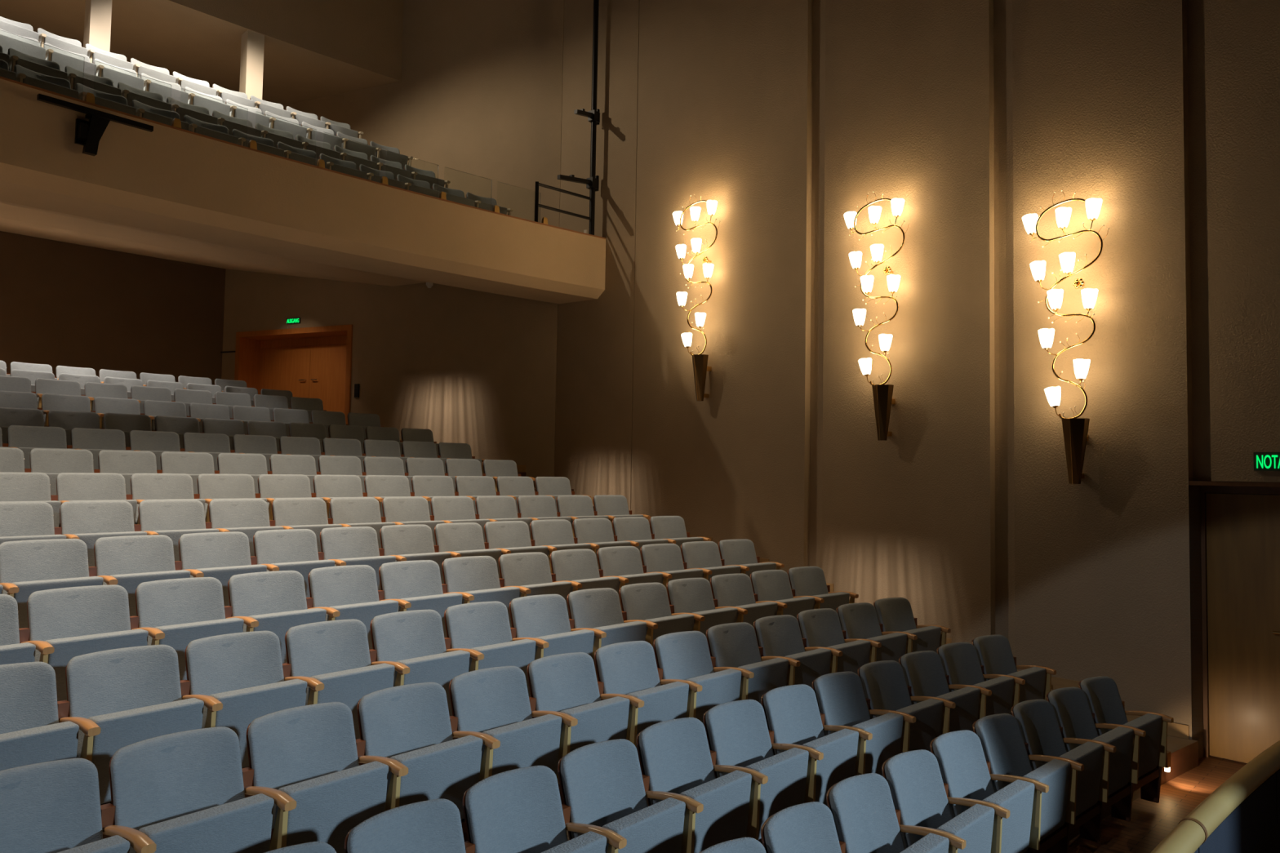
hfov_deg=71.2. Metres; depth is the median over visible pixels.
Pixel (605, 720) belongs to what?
seat cushion
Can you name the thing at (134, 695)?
seat
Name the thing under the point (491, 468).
seat
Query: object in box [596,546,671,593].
seat
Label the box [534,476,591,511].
seat
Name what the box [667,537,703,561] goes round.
seat cushion
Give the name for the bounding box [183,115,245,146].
seat
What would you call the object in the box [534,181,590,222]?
guard railing
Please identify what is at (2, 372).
seat
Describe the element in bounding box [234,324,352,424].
door
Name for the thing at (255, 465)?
seat
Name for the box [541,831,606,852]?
seat cushion
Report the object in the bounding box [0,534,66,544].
seat cushion
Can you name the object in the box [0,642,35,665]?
seat cushion
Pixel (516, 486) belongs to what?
seat
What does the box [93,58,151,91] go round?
seat
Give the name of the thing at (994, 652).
seat
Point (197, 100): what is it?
seat cushion
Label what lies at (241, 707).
seat cushion
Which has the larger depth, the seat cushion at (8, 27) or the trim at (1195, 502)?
the seat cushion at (8, 27)
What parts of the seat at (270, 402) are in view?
backrest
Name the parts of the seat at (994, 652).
backrest, armrest, panel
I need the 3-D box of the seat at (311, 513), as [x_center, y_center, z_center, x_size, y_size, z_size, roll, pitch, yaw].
[-2.954,1.081,7.940,0.520,0.870,0.557,-2,-4,42]
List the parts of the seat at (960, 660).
backrest, armrest, panel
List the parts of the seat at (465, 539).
backrest, armrest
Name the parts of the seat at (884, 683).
backrest, armrest, panel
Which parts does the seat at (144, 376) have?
backrest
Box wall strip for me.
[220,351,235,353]
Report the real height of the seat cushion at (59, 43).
0.385 m
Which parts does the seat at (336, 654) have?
backrest, armrest, panel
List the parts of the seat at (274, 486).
backrest, armrest, panel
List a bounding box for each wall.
[0,0,404,105]
[0,231,225,385]
[221,0,564,488]
[554,0,1204,759]
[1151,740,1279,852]
[1186,0,1279,482]
[1208,480,1279,763]
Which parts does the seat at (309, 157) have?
backrest, armrest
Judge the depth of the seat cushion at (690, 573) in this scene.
8.41 m
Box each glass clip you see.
[84,92,94,103]
[171,117,181,128]
[248,139,257,149]
[316,159,324,168]
[380,176,388,184]
[439,191,446,199]
[493,204,499,213]
[541,217,547,224]
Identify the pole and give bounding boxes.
[557,0,599,235]
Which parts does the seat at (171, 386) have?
backrest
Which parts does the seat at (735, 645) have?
backrest, armrest, panel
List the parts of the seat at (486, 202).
backrest, armrest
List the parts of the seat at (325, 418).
backrest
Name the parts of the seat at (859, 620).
backrest, armrest, panel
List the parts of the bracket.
mount plate, drop arm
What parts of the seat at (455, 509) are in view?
backrest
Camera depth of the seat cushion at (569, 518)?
9.76 m
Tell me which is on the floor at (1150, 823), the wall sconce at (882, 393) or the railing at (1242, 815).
the railing at (1242, 815)
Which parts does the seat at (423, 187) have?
backrest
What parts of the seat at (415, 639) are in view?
backrest, armrest, panel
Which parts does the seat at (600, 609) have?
backrest, armrest, panel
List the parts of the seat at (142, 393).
backrest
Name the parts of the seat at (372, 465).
backrest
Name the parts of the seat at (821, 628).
backrest, armrest, panel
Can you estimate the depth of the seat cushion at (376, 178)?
11.94 m
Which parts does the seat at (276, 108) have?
backrest, armrest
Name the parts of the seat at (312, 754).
backrest, armrest, panel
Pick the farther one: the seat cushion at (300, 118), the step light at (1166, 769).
the seat cushion at (300, 118)
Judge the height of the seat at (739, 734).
0.870 m
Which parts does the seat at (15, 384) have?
backrest, panel, armrest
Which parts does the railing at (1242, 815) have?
handrail, handrail, fabric panel, fabric panel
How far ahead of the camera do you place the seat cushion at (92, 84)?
10.25 m
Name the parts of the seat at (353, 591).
backrest, armrest, panel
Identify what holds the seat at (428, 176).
on the balcony
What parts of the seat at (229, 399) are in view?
backrest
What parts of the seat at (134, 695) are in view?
backrest, armrest, panel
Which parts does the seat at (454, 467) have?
backrest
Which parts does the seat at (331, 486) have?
backrest, armrest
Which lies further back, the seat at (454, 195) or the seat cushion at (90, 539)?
the seat at (454, 195)
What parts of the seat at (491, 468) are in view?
backrest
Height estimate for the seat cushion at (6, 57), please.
0.385 m
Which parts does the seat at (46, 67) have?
backrest, panel, armrest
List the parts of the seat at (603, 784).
backrest, armrest, panel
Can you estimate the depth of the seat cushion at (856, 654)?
7.08 m
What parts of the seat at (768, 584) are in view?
backrest, armrest, panel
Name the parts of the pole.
lamp arm, lamp arm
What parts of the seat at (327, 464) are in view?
backrest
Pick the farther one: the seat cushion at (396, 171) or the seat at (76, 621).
the seat cushion at (396, 171)
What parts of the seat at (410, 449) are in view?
backrest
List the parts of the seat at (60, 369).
backrest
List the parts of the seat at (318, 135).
backrest, panel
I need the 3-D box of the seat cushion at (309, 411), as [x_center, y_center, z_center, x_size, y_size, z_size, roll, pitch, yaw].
[-5.075,-0.050,13.862,0.494,0.385,0.141,4,-4,-44]
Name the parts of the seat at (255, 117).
backrest, panel, armrest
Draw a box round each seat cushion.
[0,20,39,40]
[0,33,45,59]
[0,52,9,66]
[0,67,16,80]
[0,426,8,443]
[0,500,61,527]
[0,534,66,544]
[0,584,3,594]
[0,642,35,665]
[0,721,79,770]
[11,576,103,628]
[15,57,67,79]
[17,447,67,468]
[22,75,79,98]
[31,384,35,391]
[43,35,88,55]
[44,628,148,701]
[45,473,59,495]
[50,50,96,75]
[57,835,129,852]
[64,429,71,445]
[67,499,137,524]
[72,75,121,95]
[73,531,146,566]
[80,388,84,395]
[81,448,131,469]
[88,697,204,804]
[91,396,95,410]
[92,51,133,69]
[94,95,136,115]
[101,66,144,90]
[102,413,105,428]
[110,569,190,616]
[119,473,133,494]
[124,431,130,447]
[126,91,171,110]
[137,65,176,83]
[138,793,274,852]
[139,400,145,413]
[141,450,188,470]
[142,110,189,130]
[143,498,205,511]
[148,81,188,103]
[151,415,155,430]
[152,528,218,561]
[155,617,244,680]
[176,106,217,124]
[177,433,183,448]
[180,79,216,95]
[182,402,190,416]
[188,474,199,493]
[192,94,230,115]
[194,125,238,144]
[195,564,266,606]
[198,417,203,432]
[204,452,239,470]
[207,679,306,768]
[211,497,266,502]
[220,91,254,106]
[222,119,261,137]
[223,526,283,556]
[227,405,233,417]
[228,435,233,449]
[234,106,269,128]
[241,420,248,434]
[243,139,284,156]
[244,453,285,471]
[245,608,326,663]
[248,474,259,493]
[258,102,290,118]
[265,132,302,148]
[268,408,274,420]
[271,560,334,597]
[272,497,323,499]
[273,119,306,139]
[274,761,388,852]
[275,437,279,451]
[284,422,289,435]
[286,524,342,551]
[288,151,326,168]
[294,113,324,128]
[302,454,324,471]
[306,143,340,159]
[306,410,311,422]
[306,475,315,493]
[306,663,395,739]
[310,129,342,150]
[318,439,323,452]
[323,424,329,437]
[327,497,374,518]
[327,600,398,649]
[328,123,358,137]
[331,163,367,178]
[335,455,371,471]
[336,555,395,590]
[344,154,377,169]
[345,139,375,159]
[347,522,395,548]
[358,475,365,492]
[360,426,366,439]
[360,440,364,453]
[371,173,404,189]
[376,456,409,472]
[378,148,408,168]
[380,164,411,180]
[380,496,422,516]
[386,735,482,819]
[393,649,470,715]
[396,551,451,583]
[397,520,444,545]
[398,442,402,454]
[398,592,462,637]
[404,475,413,492]
[405,183,440,197]
[412,173,444,189]
[413,457,446,473]
[426,496,437,515]
[434,443,439,455]
[445,193,475,206]
[445,519,489,542]
[448,475,455,489]
[450,457,481,466]
[450,548,501,578]
[462,586,519,627]
[468,639,536,697]
[469,495,507,514]
[475,201,506,214]
[480,714,561,776]
[493,517,532,537]
[501,546,547,555]
[512,495,521,513]
[519,581,571,616]
[534,629,594,657]
[535,516,571,524]
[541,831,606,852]
[546,543,591,555]
[551,494,582,511]
[560,696,629,751]
[571,515,608,524]
[571,576,618,592]
[590,541,631,568]
[592,621,646,648]
[601,797,685,852]
[608,514,643,534]
[617,572,662,591]
[626,681,688,758]
[630,538,667,564]
[644,613,693,665]
[662,568,702,602]
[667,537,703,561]
[680,770,751,852]
[685,668,741,724]
[692,607,737,636]
[702,564,740,582]
[736,601,777,626]
[737,657,788,704]
[740,562,776,577]
[745,747,808,839]
[775,596,814,618]
[784,648,831,688]
[802,728,858,805]
[813,591,849,611]
[827,640,871,674]
[852,712,903,777]
[866,632,906,662]
[896,698,943,752]
[900,833,949,852]
[902,626,941,653]
[937,686,980,732]
[937,804,994,852]
[973,675,1014,716]
[982,779,1034,852]
[1007,666,1045,702]
[1022,759,1070,841]
[1059,742,1103,816]
[1093,726,1133,795]
[1123,713,1162,777]
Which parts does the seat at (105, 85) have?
backrest, armrest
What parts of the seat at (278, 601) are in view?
backrest, armrest, panel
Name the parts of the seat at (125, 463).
backrest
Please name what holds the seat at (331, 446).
on the floor
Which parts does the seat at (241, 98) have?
backrest, armrest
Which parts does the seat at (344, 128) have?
backrest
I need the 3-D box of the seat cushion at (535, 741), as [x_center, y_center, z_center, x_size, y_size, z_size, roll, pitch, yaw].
[-0.637,1.769,4.737,0.141,0.385,0.488,-1,-4,41]
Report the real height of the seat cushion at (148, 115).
0.385 m
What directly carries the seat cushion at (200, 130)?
on the seat at (215, 131)
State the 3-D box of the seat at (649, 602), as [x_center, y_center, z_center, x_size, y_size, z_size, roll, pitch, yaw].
[0.135,1.712,7.117,0.520,0.870,0.561,-2,-4,45]
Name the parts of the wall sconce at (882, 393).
lamp shade, lamp shade, lamp shade, lamp shade, lamp shade, lamp shade, lamp shade, lamp shade, lamp shade, lamp shade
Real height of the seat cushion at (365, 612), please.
0.385 m
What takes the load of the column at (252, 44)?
on the balcony
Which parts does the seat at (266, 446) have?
backrest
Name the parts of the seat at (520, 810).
backrest, armrest, panel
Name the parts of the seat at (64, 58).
backrest, panel, armrest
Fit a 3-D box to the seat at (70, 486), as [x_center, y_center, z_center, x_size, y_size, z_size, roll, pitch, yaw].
[-4.574,0.830,7.540,0.520,0.870,0.585,-1,-4,40]
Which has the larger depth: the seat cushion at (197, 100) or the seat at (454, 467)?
the seat cushion at (197, 100)
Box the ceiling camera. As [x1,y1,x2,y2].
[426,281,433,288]
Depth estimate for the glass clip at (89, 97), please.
8.73 m
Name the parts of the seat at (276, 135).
backrest, armrest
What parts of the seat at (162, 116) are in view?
backrest, armrest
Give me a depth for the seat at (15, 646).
4.70 m
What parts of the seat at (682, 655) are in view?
backrest, armrest, panel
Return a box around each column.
[83,0,111,51]
[239,29,264,99]
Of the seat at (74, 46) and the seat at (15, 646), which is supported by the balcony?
the seat at (74, 46)
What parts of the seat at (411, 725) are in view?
backrest, rail, armrest, panel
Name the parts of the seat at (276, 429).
backrest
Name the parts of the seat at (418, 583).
backrest, armrest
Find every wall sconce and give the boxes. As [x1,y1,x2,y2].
[672,194,719,401]
[843,191,909,440]
[1022,189,1109,484]
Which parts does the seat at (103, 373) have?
backrest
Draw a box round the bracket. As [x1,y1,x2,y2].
[36,93,153,155]
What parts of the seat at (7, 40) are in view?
backrest, panel, armrest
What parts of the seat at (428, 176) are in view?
backrest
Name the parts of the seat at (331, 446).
backrest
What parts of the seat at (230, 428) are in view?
backrest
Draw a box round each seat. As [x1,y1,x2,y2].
[0,16,46,47]
[0,28,53,60]
[0,44,18,71]
[0,59,26,82]
[0,360,10,376]
[0,368,6,376]
[0,375,42,408]
[0,390,49,426]
[0,407,48,443]
[0,426,17,448]
[0,447,31,472]
[0,472,67,527]
[0,502,79,544]
[0,538,118,628]
[0,582,18,597]
[0,594,54,665]
[0,662,100,770]
[0,758,156,852]
[7,48,75,88]
[7,425,81,468]
[10,361,58,379]
[10,368,55,391]
[13,64,86,100]
[26,584,164,701]
[29,448,99,495]
[35,377,93,410]
[37,27,94,62]
[41,393,104,428]
[43,42,103,76]
[48,409,104,445]
[56,365,103,383]
[56,472,143,527]
[58,373,100,395]
[59,500,159,566]
[64,66,128,98]
[65,644,222,805]
[71,427,141,469]
[75,83,144,117]
[84,43,140,73]
[84,382,140,410]
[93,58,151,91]
[93,396,154,428]
[93,534,204,616]
[97,449,162,494]
[98,368,146,386]
[103,376,143,398]
[103,413,155,447]
[108,726,296,852]
[117,81,178,111]
[128,430,193,470]
[129,57,182,85]
[130,385,175,413]
[130,473,212,524]
[131,99,197,132]
[134,577,258,680]
[137,499,230,561]
[139,372,186,389]
[140,73,195,104]
[142,400,200,430]
[146,379,183,400]
[154,415,204,448]
[160,451,219,493]
[166,96,224,124]
[172,71,222,97]
[173,388,216,416]
[177,375,222,391]
[178,531,279,606]
[182,432,244,470]
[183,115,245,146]
[184,86,236,117]
[184,631,324,768]
[186,382,222,403]
[189,402,244,432]
[196,473,274,519]
[202,417,248,449]
[208,498,293,556]
[212,84,260,108]
[212,110,267,137]
[214,378,247,391]
[214,391,254,417]
[217,453,271,493]
[224,386,257,405]
[225,98,275,128]
[227,570,340,663]
[231,128,291,158]
[231,405,274,434]
[232,434,290,471]
[245,702,408,852]
[246,420,290,451]
[249,95,296,119]
[253,394,291,420]
[253,528,346,597]
[255,122,308,149]
[257,474,331,518]
[260,388,293,408]
[264,111,312,139]
[264,841,336,852]
[269,454,320,493]
[271,497,351,551]
[272,408,312,435]
[276,141,333,169]
[279,435,335,471]
[284,619,409,739]
[285,106,330,128]
[288,422,330,452]
[289,396,326,422]
[295,134,346,159]
[301,121,347,150]
[307,564,411,649]
[311,410,349,437]
[312,475,383,518]
[318,455,365,492]
[319,153,373,180]
[320,115,363,138]
[320,526,406,590]
[322,437,376,471]
[328,424,365,453]
[328,497,404,548]
[333,145,382,169]
[336,131,381,159]
[344,799,475,852]
[346,412,383,439]
[356,682,500,841]
[359,164,411,190]
[363,439,413,472]
[363,456,413,492]
[364,475,431,516]
[365,426,403,454]
[369,141,413,168]
[369,155,417,180]
[369,609,484,715]
[378,560,474,637]
[379,524,461,583]
[382,497,453,545]
[396,173,447,197]
[400,427,439,455]
[401,440,450,473]
[404,164,450,189]
[405,457,457,492]
[411,475,475,515]
[430,496,497,542]
[431,183,480,207]
[434,522,511,578]
[437,442,484,473]
[441,555,530,627]
[444,458,497,491]
[444,601,548,718]
[448,666,577,804]
[454,475,515,514]
[462,765,626,852]
[466,191,513,215]
[475,496,539,539]
[482,459,535,480]
[484,520,556,573]
[496,476,555,513]
[498,551,582,618]
[509,594,606,680]
[516,495,578,537]
[526,652,644,751]
[529,519,599,555]
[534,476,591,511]
[550,549,629,611]
[555,495,615,528]
[557,738,703,852]
[566,587,657,648]
[572,518,639,568]
[592,494,650,534]
[594,640,702,767]
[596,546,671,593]
[612,516,675,564]
[618,582,705,665]
[636,717,768,852]
[640,543,711,602]
[648,515,711,561]
[653,631,754,724]
[666,577,747,636]
[680,541,749,582]
[699,837,766,852]
[702,699,823,844]
[706,622,800,704]
[710,573,787,626]
[718,538,784,577]
[750,569,824,618]
[753,614,842,688]
[760,684,872,806]
[760,801,845,852]
[786,566,858,611]
[796,608,881,674]
[811,671,915,777]
[826,773,965,852]
[836,602,917,662]
[857,660,955,752]
[873,597,951,653]
[881,749,1009,852]
[898,650,991,732]
[929,729,1048,852]
[936,642,1025,716]
[971,634,1056,702]
[972,713,1084,852]
[1010,699,1115,843]
[1045,687,1146,822]
[1078,675,1173,803]
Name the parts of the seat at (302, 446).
backrest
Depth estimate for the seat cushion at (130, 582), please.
5.82 m
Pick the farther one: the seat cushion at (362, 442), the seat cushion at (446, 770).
the seat cushion at (362, 442)
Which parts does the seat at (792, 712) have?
backrest, armrest, panel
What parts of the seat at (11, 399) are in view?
backrest, panel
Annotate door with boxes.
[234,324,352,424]
[1188,480,1279,763]
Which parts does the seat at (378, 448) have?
backrest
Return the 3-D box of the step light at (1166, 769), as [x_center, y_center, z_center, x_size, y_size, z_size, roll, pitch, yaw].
[4.091,2.607,6.953,0.070,0.148,0.050,3,-4,-40]
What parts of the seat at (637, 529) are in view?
backrest, armrest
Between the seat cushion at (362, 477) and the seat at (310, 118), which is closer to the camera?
the seat cushion at (362, 477)
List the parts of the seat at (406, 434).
backrest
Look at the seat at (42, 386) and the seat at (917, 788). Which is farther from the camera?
the seat at (42, 386)
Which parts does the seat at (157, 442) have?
backrest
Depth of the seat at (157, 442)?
9.81 m
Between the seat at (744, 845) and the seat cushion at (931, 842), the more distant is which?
the seat cushion at (931, 842)
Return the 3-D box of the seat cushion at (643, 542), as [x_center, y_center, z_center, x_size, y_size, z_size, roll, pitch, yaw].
[0.080,1.393,9.450,0.479,0.385,0.141,4,-4,-42]
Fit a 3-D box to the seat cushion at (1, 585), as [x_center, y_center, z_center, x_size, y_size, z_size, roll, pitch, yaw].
[-3.939,1.111,5.090,0.141,0.385,0.479,-1,-4,38]
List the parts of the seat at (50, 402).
backrest, panel, armrest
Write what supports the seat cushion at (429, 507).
on the seat at (430, 486)
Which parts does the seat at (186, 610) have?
backrest, armrest, panel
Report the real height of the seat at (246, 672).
0.870 m
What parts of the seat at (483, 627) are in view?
backrest, armrest, panel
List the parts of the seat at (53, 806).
backrest, armrest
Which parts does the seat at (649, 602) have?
backrest, armrest, panel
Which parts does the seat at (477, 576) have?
backrest, armrest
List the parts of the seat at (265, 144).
backrest, armrest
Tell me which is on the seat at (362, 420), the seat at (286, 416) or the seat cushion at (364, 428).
the seat cushion at (364, 428)
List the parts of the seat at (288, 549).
backrest, armrest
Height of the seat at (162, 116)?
0.870 m
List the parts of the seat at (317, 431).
backrest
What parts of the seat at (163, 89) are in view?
backrest, panel, armrest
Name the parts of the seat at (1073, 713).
backrest, rail, armrest, panel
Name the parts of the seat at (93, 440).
backrest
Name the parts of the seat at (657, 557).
backrest, armrest, panel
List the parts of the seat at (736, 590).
backrest, armrest, panel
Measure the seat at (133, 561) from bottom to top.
0.870 m
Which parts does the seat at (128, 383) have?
backrest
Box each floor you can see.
[102,699,601,839]
[517,471,525,476]
[566,688,1053,840]
[1043,735,1198,852]
[1067,755,1247,852]
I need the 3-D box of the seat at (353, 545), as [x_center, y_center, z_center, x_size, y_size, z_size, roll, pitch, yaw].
[-2.289,1.266,7.265,0.520,0.870,0.557,-2,-4,42]
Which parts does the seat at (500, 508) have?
backrest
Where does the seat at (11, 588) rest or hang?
on the floor
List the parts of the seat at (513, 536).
backrest, armrest, panel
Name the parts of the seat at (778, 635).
backrest, armrest, panel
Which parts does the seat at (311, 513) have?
backrest, armrest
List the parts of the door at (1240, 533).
handle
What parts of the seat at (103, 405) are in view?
backrest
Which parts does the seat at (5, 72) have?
backrest, armrest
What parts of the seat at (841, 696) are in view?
backrest, armrest, panel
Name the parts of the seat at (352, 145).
backrest, panel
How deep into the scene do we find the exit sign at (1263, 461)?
7.28 m
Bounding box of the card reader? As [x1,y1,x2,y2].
[354,383,359,397]
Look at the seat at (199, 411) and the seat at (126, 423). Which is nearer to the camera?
the seat at (126, 423)
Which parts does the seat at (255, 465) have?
backrest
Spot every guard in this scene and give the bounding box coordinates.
[0,29,84,92]
[94,60,171,119]
[182,88,248,146]
[256,111,316,154]
[323,131,379,173]
[386,150,438,184]
[444,166,492,210]
[497,181,540,222]
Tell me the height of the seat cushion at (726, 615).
0.385 m
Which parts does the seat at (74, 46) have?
backrest, panel, armrest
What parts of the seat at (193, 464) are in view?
backrest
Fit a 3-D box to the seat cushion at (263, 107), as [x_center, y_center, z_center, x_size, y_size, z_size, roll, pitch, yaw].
[-5.595,-4.666,13.622,0.488,0.385,0.141,4,-4,-45]
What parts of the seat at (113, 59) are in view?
backrest, armrest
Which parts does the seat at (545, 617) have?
backrest, armrest, panel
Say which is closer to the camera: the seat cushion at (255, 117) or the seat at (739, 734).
the seat at (739, 734)
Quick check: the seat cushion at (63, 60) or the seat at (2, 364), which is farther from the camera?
the seat at (2, 364)
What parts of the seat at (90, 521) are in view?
backrest, armrest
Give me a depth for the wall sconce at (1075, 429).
8.27 m
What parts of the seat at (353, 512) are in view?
backrest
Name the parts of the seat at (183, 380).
backrest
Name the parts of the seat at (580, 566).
backrest, armrest, panel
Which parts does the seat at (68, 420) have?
backrest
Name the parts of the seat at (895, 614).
backrest, armrest, panel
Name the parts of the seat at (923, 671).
backrest, armrest, panel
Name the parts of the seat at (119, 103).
backrest, armrest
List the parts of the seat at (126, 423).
backrest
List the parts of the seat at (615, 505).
backrest, armrest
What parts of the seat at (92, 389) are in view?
backrest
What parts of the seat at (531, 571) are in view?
backrest, armrest, panel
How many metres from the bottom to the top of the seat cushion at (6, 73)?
0.385 m
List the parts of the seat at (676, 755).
backrest, armrest, panel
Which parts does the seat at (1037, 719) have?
backrest, rail, armrest, panel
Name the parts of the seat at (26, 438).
backrest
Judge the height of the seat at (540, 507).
0.870 m
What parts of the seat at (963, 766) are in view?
backrest, armrest, panel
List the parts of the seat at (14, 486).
backrest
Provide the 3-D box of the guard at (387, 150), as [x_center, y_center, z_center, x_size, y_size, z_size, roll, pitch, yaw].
[-2.918,-3.223,11.461,0.742,0.455,0.010,4,-4,-44]
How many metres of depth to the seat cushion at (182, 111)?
11.06 m
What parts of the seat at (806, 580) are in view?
backrest, armrest, panel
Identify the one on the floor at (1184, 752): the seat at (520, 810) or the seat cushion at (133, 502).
the seat at (520, 810)
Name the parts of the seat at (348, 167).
backrest, armrest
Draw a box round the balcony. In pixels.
[0,78,605,303]
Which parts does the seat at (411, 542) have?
backrest, armrest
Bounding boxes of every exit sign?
[286,317,301,324]
[1253,452,1279,471]
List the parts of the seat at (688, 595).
backrest, armrest, panel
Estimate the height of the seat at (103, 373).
0.870 m
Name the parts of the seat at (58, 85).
backrest, armrest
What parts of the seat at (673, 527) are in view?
backrest, armrest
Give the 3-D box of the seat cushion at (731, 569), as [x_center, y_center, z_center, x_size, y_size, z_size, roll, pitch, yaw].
[0.785,1.580,8.828,0.486,0.385,0.141,4,-4,-42]
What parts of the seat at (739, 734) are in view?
backrest, armrest, panel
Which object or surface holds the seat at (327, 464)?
on the floor
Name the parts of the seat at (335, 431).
backrest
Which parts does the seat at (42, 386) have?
backrest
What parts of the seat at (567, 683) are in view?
backrest, armrest, panel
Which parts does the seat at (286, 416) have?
backrest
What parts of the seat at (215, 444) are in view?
backrest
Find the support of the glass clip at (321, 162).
on the trim at (1, 77)
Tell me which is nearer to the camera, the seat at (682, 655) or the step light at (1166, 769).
the seat at (682, 655)
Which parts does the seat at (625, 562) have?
backrest, armrest, panel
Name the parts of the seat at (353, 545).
backrest, armrest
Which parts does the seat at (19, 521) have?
backrest, armrest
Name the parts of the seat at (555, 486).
backrest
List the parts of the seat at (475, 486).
backrest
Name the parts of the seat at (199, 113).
backrest, armrest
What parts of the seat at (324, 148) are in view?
backrest, armrest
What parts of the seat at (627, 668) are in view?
backrest, armrest, panel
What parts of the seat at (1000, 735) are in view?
backrest, rail, armrest, panel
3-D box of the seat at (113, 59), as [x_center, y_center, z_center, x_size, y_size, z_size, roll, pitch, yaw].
[-7.204,-4.745,12.142,0.520,0.870,0.567,-2,-4,42]
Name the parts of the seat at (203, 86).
backrest, armrest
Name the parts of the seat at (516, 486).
backrest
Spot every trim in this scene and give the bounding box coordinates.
[0,75,605,239]
[1188,484,1204,759]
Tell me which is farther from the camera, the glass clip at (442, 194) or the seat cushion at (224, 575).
the glass clip at (442, 194)
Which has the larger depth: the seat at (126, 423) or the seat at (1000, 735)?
the seat at (126, 423)
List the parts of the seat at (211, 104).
backrest, panel, armrest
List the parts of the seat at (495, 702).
backrest, armrest, panel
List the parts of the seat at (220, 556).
backrest, armrest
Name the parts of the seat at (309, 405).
backrest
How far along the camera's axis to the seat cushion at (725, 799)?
4.46 m
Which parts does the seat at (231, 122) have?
backrest, armrest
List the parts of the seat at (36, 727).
backrest, armrest, panel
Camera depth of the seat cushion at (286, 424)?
12.54 m
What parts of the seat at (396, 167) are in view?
backrest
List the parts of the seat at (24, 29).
backrest, panel, armrest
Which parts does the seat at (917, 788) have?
backrest, armrest, panel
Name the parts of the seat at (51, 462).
backrest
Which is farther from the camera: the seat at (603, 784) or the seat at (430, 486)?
the seat at (430, 486)
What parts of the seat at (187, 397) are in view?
backrest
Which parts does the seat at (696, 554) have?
backrest, armrest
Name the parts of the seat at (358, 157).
backrest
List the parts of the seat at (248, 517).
backrest, armrest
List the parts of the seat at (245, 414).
backrest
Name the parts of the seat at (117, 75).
backrest, panel, armrest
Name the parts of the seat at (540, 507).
backrest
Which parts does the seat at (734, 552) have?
backrest, armrest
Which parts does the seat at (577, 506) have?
backrest, armrest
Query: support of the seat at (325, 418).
on the floor at (522, 474)
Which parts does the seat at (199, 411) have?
backrest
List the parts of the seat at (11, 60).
panel, armrest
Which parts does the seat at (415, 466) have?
backrest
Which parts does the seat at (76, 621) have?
backrest, armrest, panel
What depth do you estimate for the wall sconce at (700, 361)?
11.75 m
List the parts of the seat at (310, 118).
backrest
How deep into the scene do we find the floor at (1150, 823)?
6.47 m
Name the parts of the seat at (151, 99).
backrest, armrest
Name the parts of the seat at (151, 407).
backrest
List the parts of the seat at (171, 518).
backrest, armrest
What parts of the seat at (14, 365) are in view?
backrest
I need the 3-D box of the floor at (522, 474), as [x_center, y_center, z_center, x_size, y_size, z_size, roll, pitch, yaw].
[-7.885,0.629,8.115,1.875,0.600,17.287,-1,-4,38]
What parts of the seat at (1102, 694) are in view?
backrest, rail, armrest, panel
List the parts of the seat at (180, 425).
backrest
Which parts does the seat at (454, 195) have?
backrest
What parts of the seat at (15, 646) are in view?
backrest, armrest, panel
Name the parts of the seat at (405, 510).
backrest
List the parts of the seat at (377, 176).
backrest, armrest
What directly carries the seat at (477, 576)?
on the floor
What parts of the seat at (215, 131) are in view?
backrest, armrest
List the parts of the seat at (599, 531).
backrest, armrest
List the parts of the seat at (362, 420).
backrest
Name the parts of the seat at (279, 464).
backrest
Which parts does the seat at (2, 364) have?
backrest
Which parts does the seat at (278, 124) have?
backrest, panel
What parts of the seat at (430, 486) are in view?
backrest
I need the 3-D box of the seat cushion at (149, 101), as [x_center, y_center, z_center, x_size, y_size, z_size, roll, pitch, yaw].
[-5.908,-3.741,10.711,0.141,0.385,0.488,-2,-4,42]
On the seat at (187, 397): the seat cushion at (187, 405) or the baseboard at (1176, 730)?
the seat cushion at (187, 405)
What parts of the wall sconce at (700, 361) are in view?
lamp shade, lamp shade, lamp shade, lamp shade, lamp shade, lamp shade, lamp shade, lamp shade, lamp shade, lamp shade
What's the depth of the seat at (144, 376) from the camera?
14.37 m
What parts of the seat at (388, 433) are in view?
backrest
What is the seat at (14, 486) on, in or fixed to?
on the floor
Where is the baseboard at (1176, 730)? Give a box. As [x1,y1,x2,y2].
[400,438,1189,739]
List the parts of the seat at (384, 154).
backrest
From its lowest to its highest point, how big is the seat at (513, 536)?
0.870 m
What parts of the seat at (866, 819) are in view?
backrest, armrest, panel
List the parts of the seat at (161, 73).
backrest, armrest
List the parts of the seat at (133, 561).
backrest, armrest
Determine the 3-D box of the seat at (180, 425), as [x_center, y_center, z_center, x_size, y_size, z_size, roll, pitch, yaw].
[-5.544,0.308,10.811,0.520,0.870,0.565,-2,-4,43]
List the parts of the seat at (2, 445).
backrest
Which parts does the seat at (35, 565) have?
backrest, armrest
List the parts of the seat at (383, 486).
backrest, armrest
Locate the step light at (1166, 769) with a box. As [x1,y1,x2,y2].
[1164,751,1170,772]
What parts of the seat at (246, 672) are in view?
backrest, armrest, panel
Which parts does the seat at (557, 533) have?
backrest, armrest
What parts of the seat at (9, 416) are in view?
backrest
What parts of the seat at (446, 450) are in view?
backrest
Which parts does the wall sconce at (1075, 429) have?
lamp shade, lamp shade, lamp shade, lamp shade, lamp shade, lamp shade, lamp shade, lamp shade, lamp shade, lamp shade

